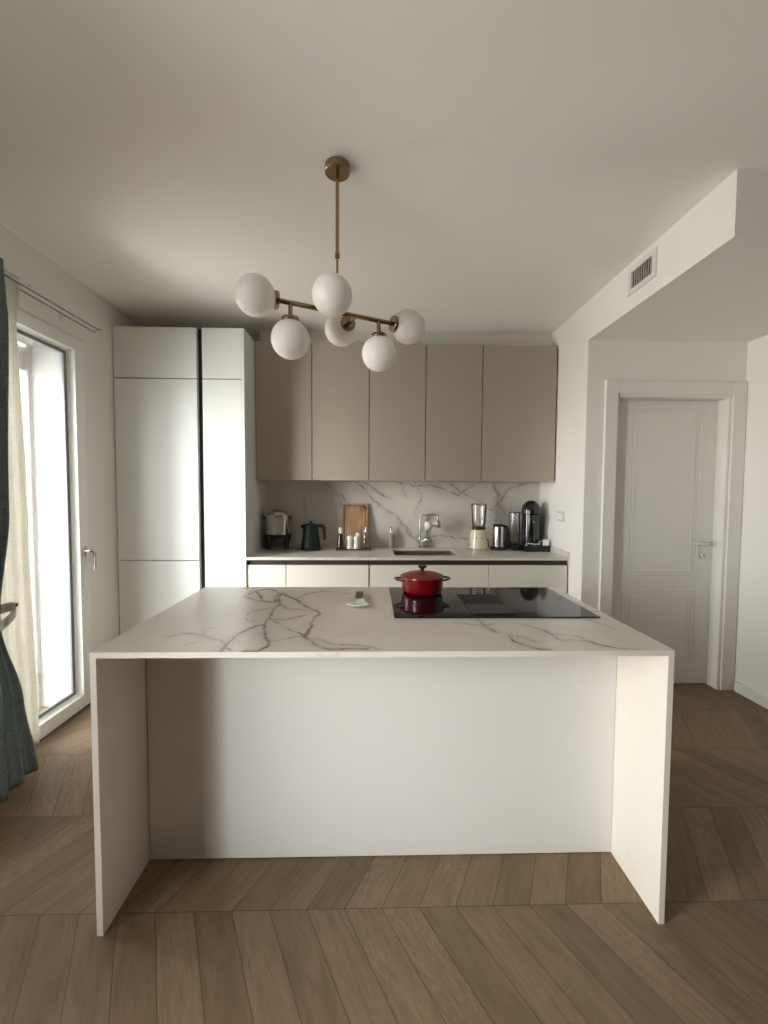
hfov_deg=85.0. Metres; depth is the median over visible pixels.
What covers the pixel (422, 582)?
pot
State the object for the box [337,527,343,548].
sauce bottle
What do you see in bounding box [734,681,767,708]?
baseboard
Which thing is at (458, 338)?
wall
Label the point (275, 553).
countertop
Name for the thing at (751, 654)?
wall
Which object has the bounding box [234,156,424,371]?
globe chandelier
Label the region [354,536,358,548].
pepper mill
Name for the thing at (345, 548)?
tray
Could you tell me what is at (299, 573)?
base cabinet
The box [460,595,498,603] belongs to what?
grille
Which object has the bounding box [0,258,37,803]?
drape
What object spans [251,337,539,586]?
wall
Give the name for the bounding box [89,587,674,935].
countertop
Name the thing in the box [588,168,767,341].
ceiling
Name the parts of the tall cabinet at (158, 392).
door, door, door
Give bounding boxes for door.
[598,379,747,689]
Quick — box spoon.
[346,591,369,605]
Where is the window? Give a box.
[4,272,100,739]
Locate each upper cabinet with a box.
[255,341,316,480]
[312,342,368,480]
[369,344,425,480]
[425,344,482,481]
[480,345,556,481]
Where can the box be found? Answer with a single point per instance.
(545, 542)
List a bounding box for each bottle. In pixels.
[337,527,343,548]
[363,527,368,548]
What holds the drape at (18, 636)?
hanging from the window
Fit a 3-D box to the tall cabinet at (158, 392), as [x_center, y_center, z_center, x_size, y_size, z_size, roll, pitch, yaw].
[-1.616,-0.048,3.310,0.620,2.545,0.598,0,3,-1]
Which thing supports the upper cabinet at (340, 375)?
attached to the wall at (253, 338)
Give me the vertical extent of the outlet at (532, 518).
0.065 m
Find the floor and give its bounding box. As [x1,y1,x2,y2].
[0,683,767,1023]
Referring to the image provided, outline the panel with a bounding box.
[146,656,616,858]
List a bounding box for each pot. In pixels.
[263,509,291,549]
[394,565,449,595]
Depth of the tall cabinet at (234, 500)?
3.02 m
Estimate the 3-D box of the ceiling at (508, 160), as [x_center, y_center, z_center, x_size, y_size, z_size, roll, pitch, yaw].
[1.626,-1.345,-0.397,7.583,0.120,8.450,0,3,-1]
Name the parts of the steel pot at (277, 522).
leg, pot, lid, label plate, leg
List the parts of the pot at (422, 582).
handle, pot, lid, knob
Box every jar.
[356,533,360,548]
[471,505,490,526]
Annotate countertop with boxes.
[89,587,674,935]
[246,546,569,560]
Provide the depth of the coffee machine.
3.46 m
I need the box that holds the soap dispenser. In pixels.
[388,527,394,547]
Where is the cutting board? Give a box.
[342,504,367,546]
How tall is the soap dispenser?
0.183 m
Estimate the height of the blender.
0.392 m
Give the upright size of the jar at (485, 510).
0.174 m
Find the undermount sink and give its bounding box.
[393,551,454,554]
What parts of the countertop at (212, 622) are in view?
panel, panel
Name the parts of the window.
pane, shutter box trim, curtain rail, handle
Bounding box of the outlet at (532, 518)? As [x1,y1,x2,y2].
[529,515,539,522]
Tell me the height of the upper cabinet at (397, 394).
1.069 m
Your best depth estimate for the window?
2.49 m
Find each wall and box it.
[0,224,142,650]
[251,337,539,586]
[260,329,551,345]
[539,300,747,609]
[734,334,767,696]
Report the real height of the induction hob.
0.010 m
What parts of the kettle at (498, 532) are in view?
lid, handle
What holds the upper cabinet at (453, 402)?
attached to the wall at (253, 338)
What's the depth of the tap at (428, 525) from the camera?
3.56 m
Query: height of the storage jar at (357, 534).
0.132 m
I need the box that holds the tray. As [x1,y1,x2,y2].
[336,547,370,550]
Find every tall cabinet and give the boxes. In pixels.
[113,326,204,634]
[202,328,265,586]
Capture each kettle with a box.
[300,521,325,550]
[487,524,508,550]
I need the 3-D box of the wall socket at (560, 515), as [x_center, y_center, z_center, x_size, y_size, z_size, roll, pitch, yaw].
[1.370,0.034,3.253,0.010,0.078,0.122,0,3,-1]
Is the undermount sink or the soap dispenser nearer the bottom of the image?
the undermount sink
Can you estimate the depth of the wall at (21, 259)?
2.79 m
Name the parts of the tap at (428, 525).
spout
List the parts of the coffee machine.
water tank, capsule drawer, drawer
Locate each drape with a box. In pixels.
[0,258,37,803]
[0,268,39,745]
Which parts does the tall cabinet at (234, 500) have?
door, door, panel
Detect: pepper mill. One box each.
[347,536,352,548]
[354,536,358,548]
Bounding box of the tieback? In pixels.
[0,602,18,631]
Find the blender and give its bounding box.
[467,503,490,550]
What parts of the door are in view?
moulding, handle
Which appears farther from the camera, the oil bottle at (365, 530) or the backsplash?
the backsplash
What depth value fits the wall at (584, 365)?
2.91 m
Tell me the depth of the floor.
1.34 m
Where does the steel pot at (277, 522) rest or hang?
on the countertop at (275, 553)
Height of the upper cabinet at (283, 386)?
1.069 m
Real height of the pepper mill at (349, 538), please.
0.113 m
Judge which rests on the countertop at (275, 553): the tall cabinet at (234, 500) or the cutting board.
the cutting board
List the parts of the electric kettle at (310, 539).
handle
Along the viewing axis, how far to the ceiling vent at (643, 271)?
2.27 m
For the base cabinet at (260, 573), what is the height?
0.890 m
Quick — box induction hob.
[389,587,599,617]
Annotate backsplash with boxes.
[266,481,539,546]
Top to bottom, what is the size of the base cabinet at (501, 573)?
0.890 m
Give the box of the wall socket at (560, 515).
[557,511,564,521]
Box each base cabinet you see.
[247,560,286,586]
[286,560,368,586]
[370,560,487,586]
[488,560,566,592]
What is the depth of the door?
2.99 m
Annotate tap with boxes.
[417,514,439,547]
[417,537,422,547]
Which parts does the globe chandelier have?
globe, stem, globe, globe, rod, globe, stem, stem, globe, globe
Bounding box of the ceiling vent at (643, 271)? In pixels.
[627,246,657,296]
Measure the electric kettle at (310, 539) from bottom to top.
0.238 m
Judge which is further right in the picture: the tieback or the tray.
the tray
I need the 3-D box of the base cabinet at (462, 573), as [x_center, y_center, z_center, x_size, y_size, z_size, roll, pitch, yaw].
[0.326,0.788,3.390,0.879,0.890,0.560,0,3,-1]
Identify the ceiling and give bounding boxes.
[0,0,767,336]
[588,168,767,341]
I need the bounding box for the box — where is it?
[543,540,548,545]
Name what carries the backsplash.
attached to the wall at (253, 338)
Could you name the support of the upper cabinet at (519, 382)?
attached to the wall at (253, 338)
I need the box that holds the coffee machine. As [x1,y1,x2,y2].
[506,500,549,551]
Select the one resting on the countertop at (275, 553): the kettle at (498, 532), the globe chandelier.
the kettle at (498, 532)

